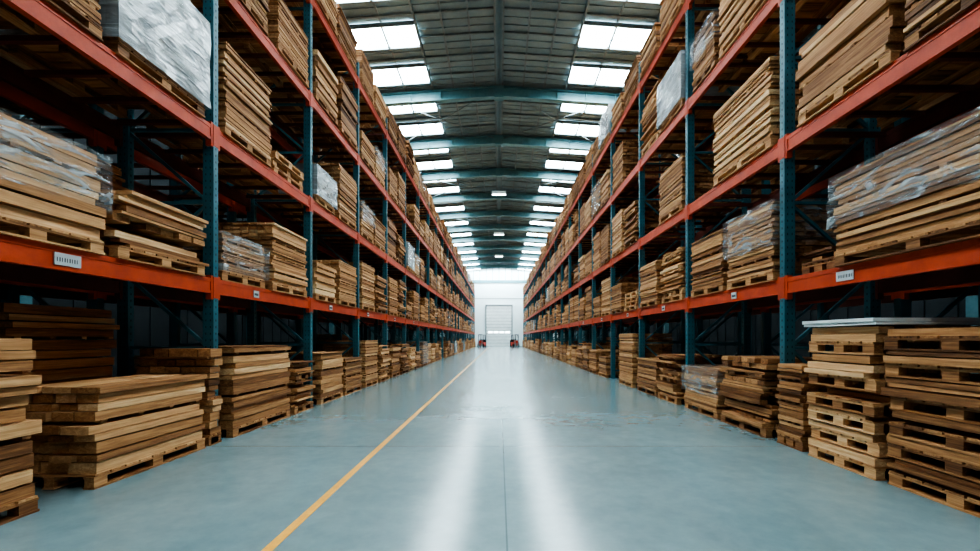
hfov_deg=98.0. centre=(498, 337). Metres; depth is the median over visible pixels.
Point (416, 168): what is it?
stack
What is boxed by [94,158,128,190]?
stack
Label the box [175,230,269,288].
stack
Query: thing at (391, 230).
stack
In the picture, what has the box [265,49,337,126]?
stack
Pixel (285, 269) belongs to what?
stack
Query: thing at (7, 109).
stack
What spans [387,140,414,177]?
stack
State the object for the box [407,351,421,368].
stack
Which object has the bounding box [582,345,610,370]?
stack
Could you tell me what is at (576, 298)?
stack
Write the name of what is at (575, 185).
stack
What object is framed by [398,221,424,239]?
stack
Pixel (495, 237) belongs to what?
roof beam
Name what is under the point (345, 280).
stack
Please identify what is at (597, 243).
stack
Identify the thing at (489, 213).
roof beam
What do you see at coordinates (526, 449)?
floor
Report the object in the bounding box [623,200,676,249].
stack
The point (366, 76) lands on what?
stack
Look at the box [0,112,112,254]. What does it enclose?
stack
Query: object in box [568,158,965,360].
wall
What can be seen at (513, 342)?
forklift
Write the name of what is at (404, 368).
stack
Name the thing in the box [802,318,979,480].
stack
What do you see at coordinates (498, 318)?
door
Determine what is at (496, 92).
roof beam
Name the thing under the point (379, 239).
stack
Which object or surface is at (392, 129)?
stack
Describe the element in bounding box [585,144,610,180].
stack
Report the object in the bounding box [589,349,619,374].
stack
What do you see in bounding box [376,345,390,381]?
stack
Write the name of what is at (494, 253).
roof beam
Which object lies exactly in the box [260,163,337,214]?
stack
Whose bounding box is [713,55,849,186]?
stack
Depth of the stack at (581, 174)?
21.91 m
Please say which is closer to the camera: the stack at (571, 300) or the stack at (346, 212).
the stack at (346, 212)
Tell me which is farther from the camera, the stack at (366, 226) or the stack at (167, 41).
the stack at (366, 226)
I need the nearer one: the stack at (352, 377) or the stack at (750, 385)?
the stack at (750, 385)
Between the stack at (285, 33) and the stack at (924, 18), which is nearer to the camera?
the stack at (924, 18)
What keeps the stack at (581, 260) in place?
on the rack at (956, 263)
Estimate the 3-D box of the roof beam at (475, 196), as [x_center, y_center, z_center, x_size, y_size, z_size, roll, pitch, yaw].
[0.000,-5.705,37.900,25.960,14.510,0.340,0,0,0]
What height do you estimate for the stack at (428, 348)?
1.226 m
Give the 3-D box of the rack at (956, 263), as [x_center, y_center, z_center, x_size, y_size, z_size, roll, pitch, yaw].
[5.025,-3.450,37.820,1.550,10.000,76.100,0,0,0]
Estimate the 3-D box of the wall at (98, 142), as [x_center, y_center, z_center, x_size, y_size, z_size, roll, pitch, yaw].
[-6.775,-3.450,37.820,1.550,10.000,76.100,0,0,0]
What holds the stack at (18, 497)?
on the floor
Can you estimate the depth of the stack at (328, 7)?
10.84 m
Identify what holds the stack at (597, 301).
on the rack at (956, 263)
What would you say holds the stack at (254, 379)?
on the floor
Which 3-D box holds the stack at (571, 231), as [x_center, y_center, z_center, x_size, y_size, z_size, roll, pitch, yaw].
[4.912,-6.033,25.424,1.306,1.226,1.420,0,0,-1]
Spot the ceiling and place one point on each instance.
(481, 20)
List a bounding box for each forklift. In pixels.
[477,334,485,346]
[510,334,519,346]
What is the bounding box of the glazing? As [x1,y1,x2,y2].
[336,0,660,269]
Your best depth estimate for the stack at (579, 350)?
21.81 m
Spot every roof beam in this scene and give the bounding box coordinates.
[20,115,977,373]
[329,168,668,333]
[363,192,566,206]
[371,210,626,339]
[381,85,619,106]
[387,224,610,342]
[396,235,601,343]
[409,135,594,151]
[413,252,584,339]
[421,259,576,338]
[457,244,540,251]
[466,264,532,269]
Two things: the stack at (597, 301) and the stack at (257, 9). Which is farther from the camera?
the stack at (597, 301)
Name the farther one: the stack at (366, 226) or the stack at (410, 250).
the stack at (410, 250)
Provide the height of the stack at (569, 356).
1.102 m
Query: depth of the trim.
79.71 m
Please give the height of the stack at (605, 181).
1.194 m
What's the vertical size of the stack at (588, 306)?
1.543 m
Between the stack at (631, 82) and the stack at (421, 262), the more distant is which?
the stack at (421, 262)
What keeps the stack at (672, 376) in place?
on the floor
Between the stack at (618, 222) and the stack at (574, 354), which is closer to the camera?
the stack at (618, 222)
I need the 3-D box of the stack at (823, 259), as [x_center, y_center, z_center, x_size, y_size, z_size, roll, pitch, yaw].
[4.925,-1.072,5.897,1.081,0.344,0.736,0,0,0]
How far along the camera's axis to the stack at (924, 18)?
4.30 m
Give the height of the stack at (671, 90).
1.262 m
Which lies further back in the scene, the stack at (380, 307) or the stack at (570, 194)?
the stack at (570, 194)
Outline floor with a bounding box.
[0,346,979,550]
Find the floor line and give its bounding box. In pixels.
[261,346,489,550]
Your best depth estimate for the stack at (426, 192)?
25.25 m
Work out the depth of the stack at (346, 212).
11.85 m
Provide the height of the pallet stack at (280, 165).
0.441 m
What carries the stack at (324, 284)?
on the rack at (21, 260)
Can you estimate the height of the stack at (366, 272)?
1.476 m
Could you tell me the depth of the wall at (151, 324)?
16.31 m
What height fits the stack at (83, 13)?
1.191 m
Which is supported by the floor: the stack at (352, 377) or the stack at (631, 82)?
the stack at (352, 377)
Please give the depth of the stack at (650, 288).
11.94 m
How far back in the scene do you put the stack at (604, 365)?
16.66 m
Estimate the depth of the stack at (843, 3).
7.69 m
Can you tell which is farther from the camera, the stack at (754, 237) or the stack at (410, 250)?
the stack at (410, 250)
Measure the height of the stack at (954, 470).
1.650 m
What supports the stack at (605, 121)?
on the rack at (956, 263)
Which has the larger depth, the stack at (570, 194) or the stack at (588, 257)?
the stack at (570, 194)
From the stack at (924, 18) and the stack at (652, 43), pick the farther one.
the stack at (652, 43)
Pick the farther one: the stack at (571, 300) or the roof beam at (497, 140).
the roof beam at (497, 140)
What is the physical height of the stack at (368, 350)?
1.476 m
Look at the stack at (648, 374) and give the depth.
11.78 m
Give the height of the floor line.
0.002 m
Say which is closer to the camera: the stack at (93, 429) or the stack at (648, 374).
the stack at (93, 429)
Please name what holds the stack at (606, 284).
on the rack at (956, 263)
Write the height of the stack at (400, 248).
1.289 m
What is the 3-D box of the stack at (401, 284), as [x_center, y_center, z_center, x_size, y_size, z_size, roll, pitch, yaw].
[-4.904,-1.697,18.796,1.388,1.595,1.449,0,0,0]
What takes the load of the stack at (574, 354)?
on the floor
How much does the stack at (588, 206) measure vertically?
1.226 m
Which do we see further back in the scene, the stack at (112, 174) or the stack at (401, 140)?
the stack at (401, 140)
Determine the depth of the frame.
21.32 m
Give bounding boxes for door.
[486,306,511,345]
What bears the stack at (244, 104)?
on the rack at (21, 260)
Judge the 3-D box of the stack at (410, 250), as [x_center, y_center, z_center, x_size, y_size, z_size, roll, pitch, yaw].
[-4.885,-3.831,20.502,1.382,1.262,1.556,0,0,0]
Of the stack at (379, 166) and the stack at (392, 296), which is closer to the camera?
the stack at (379, 166)
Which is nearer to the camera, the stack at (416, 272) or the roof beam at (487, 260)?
the stack at (416, 272)
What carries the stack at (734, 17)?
on the rack at (956, 263)
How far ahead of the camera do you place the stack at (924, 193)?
4.38 m
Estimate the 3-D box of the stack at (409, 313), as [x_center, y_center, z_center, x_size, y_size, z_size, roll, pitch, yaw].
[-4.938,-1.317,20.593,1.357,0.835,1.494,0,0,-1]
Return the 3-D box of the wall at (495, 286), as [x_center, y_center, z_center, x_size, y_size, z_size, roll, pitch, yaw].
[0.000,-5.825,80.040,26.000,14.750,0.320,0,0,0]
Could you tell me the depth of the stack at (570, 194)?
25.27 m
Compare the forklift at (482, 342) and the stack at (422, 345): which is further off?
the forklift at (482, 342)
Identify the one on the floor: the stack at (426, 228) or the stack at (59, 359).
the stack at (59, 359)
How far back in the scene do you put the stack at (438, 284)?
34.65 m
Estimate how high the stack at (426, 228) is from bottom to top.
1.226 m
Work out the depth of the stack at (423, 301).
25.07 m
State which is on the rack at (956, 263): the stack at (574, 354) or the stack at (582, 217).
the stack at (582, 217)
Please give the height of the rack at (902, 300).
10.000 m
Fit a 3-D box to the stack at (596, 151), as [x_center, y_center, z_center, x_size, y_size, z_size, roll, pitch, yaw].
[4.934,-8.313,18.805,1.309,1.025,1.492,0,0,-1]
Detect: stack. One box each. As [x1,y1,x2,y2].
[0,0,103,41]
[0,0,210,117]
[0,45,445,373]
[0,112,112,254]
[0,302,119,384]
[0,338,41,525]
[10,374,206,489]
[60,190,208,275]
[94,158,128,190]
[131,348,222,445]
[145,41,272,167]
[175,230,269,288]
[189,0,268,35]
[218,0,308,87]
[218,150,303,193]
[218,222,307,297]
[218,345,290,437]
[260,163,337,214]
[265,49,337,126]
[285,0,337,37]
[286,360,314,414]
[288,351,343,404]
[292,163,356,231]
[293,261,336,303]
[295,75,358,151]
[313,4,357,74]
[313,260,356,307]
[321,130,374,174]
[321,200,374,243]
[325,340,377,387]
[338,49,373,105]
[338,357,362,395]
[340,216,385,253]
[347,146,386,189]
[347,262,374,311]
[359,84,386,127]
[359,107,397,148]
[359,167,397,204]
[359,216,396,261]
[364,275,387,313]
[369,172,405,215]
[369,233,405,267]
[373,126,405,163]
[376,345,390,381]
[377,344,410,373]
[379,242,414,273]
[379,277,397,316]
[380,347,400,377]
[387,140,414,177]
[389,254,419,277]
[390,204,419,232]
[396,280,406,317]
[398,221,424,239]
[400,341,427,366]
[401,258,424,281]
[401,301,413,319]
[406,157,418,188]
[406,172,424,198]
[406,184,428,207]
[406,220,429,245]
[406,291,418,320]
[406,347,416,370]
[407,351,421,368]
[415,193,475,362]
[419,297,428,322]
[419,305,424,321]
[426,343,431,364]
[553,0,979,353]
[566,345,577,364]
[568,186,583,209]
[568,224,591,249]
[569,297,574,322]
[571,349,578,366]
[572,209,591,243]
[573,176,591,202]
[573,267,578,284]
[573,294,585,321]
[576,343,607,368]
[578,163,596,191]
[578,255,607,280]
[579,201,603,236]
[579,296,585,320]
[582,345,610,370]
[584,196,610,228]
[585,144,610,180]
[585,250,617,276]
[585,286,601,319]
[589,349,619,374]
[592,134,610,167]
[592,179,627,219]
[592,231,628,271]
[593,296,604,317]
[598,103,638,152]
[598,356,621,377]
[600,168,638,208]
[600,223,638,265]
[601,277,638,316]
[610,283,638,313]
[611,92,638,131]
[611,208,657,257]
[612,140,658,194]
[618,333,672,387]
[623,55,658,110]
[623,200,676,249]
[624,290,653,311]
[636,358,666,396]
[639,260,677,307]
[640,22,696,78]
[640,79,704,157]
[655,354,730,404]
[656,50,739,134]
[659,0,720,42]
[659,153,734,224]
[659,247,703,303]
[681,364,733,419]
[690,12,775,91]
[690,229,744,297]
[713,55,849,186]
[717,0,842,59]
[718,356,818,437]
[723,201,842,289]
[775,363,836,451]
[795,0,979,126]
[802,246,869,274]
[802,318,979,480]
[826,107,979,266]
[881,327,979,517]
[903,0,979,51]
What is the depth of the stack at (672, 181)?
10.20 m
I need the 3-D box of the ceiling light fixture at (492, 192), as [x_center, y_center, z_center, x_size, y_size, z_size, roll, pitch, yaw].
[0.000,-12.230,33.500,1.240,1.940,0.400,0,0,0]
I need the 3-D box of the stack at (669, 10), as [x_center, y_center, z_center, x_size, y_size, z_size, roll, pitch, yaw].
[4.888,-8.397,10.591,1.334,1.194,1.341,0,0,0]
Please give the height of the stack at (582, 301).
1.194 m
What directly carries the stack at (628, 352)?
on the floor
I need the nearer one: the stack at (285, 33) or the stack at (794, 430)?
the stack at (794, 430)
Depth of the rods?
26.41 m
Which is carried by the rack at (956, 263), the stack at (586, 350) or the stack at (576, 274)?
the stack at (576, 274)
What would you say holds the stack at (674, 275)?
on the rack at (956, 263)
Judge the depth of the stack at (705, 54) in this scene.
8.80 m
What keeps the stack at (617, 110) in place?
on the rack at (956, 263)
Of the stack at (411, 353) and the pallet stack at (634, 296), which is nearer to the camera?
the pallet stack at (634, 296)
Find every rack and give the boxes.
[0,0,474,438]
[523,0,979,438]
[538,17,979,373]
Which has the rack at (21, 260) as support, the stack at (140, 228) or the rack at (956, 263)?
the stack at (140, 228)
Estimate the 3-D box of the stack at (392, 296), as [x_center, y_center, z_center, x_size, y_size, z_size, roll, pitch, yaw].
[-4.879,-1.638,17.197,1.291,1.476,1.424,0,0,0]
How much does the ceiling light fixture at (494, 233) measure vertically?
1.940 m
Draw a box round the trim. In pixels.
[485,305,512,338]
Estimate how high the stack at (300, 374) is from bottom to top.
1.054 m
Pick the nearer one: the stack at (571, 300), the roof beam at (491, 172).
the stack at (571, 300)
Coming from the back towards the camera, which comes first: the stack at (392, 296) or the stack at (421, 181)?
the stack at (421, 181)
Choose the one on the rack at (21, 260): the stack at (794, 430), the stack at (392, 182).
the stack at (392, 182)
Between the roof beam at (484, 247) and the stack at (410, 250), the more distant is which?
the roof beam at (484, 247)
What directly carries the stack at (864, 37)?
on the rack at (956, 263)
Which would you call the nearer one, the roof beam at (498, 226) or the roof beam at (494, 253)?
the roof beam at (498, 226)
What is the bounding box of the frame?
[336,0,659,270]
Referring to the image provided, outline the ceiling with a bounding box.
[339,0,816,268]
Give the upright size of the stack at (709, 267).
1.195 m
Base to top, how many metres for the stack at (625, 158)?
1.476 m
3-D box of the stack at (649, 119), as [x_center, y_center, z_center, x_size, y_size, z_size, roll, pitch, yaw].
[4.929,-6.217,12.187,1.388,1.595,1.449,0,0,-1]
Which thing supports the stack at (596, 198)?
on the rack at (956, 263)
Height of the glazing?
0.470 m
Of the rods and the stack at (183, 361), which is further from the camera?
the rods
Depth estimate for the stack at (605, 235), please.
17.04 m
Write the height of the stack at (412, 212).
1.194 m
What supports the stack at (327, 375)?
on the floor
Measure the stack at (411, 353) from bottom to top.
1.102 m
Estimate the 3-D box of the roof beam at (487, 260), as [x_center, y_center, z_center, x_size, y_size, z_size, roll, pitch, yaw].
[0.000,-5.705,69.700,25.960,14.510,0.340,0,0,0]
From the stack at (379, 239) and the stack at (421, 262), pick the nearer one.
the stack at (379, 239)
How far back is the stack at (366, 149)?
13.64 m
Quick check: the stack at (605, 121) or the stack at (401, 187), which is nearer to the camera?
the stack at (605, 121)
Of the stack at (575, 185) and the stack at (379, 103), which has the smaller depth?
the stack at (379, 103)
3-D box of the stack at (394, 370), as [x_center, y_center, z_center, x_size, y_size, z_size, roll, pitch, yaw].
[-4.784,0.953,17.244,1.334,1.194,1.341,0,0,1]
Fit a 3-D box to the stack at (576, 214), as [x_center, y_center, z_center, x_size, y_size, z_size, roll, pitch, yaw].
[4.910,-6.217,23.854,1.388,1.595,1.449,0,0,1]
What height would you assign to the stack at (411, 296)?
1.476 m
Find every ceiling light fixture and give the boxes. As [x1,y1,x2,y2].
[491,190,506,195]
[493,232,504,234]
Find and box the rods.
[401,101,596,261]
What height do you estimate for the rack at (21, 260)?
10.000 m
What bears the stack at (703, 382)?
on the floor
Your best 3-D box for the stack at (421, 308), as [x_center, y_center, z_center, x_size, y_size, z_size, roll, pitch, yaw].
[-4.884,-1.347,23.841,1.302,0.895,1.342,0,0,-1]
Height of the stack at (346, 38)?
1.025 m
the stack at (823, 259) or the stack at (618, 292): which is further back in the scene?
the stack at (618, 292)
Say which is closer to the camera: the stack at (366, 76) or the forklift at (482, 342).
the stack at (366, 76)
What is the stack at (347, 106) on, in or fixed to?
on the rack at (21, 260)
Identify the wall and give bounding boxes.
[0,80,459,356]
[0,104,429,376]
[440,268,557,345]
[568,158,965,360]
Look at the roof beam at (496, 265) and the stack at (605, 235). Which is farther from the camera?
the roof beam at (496, 265)

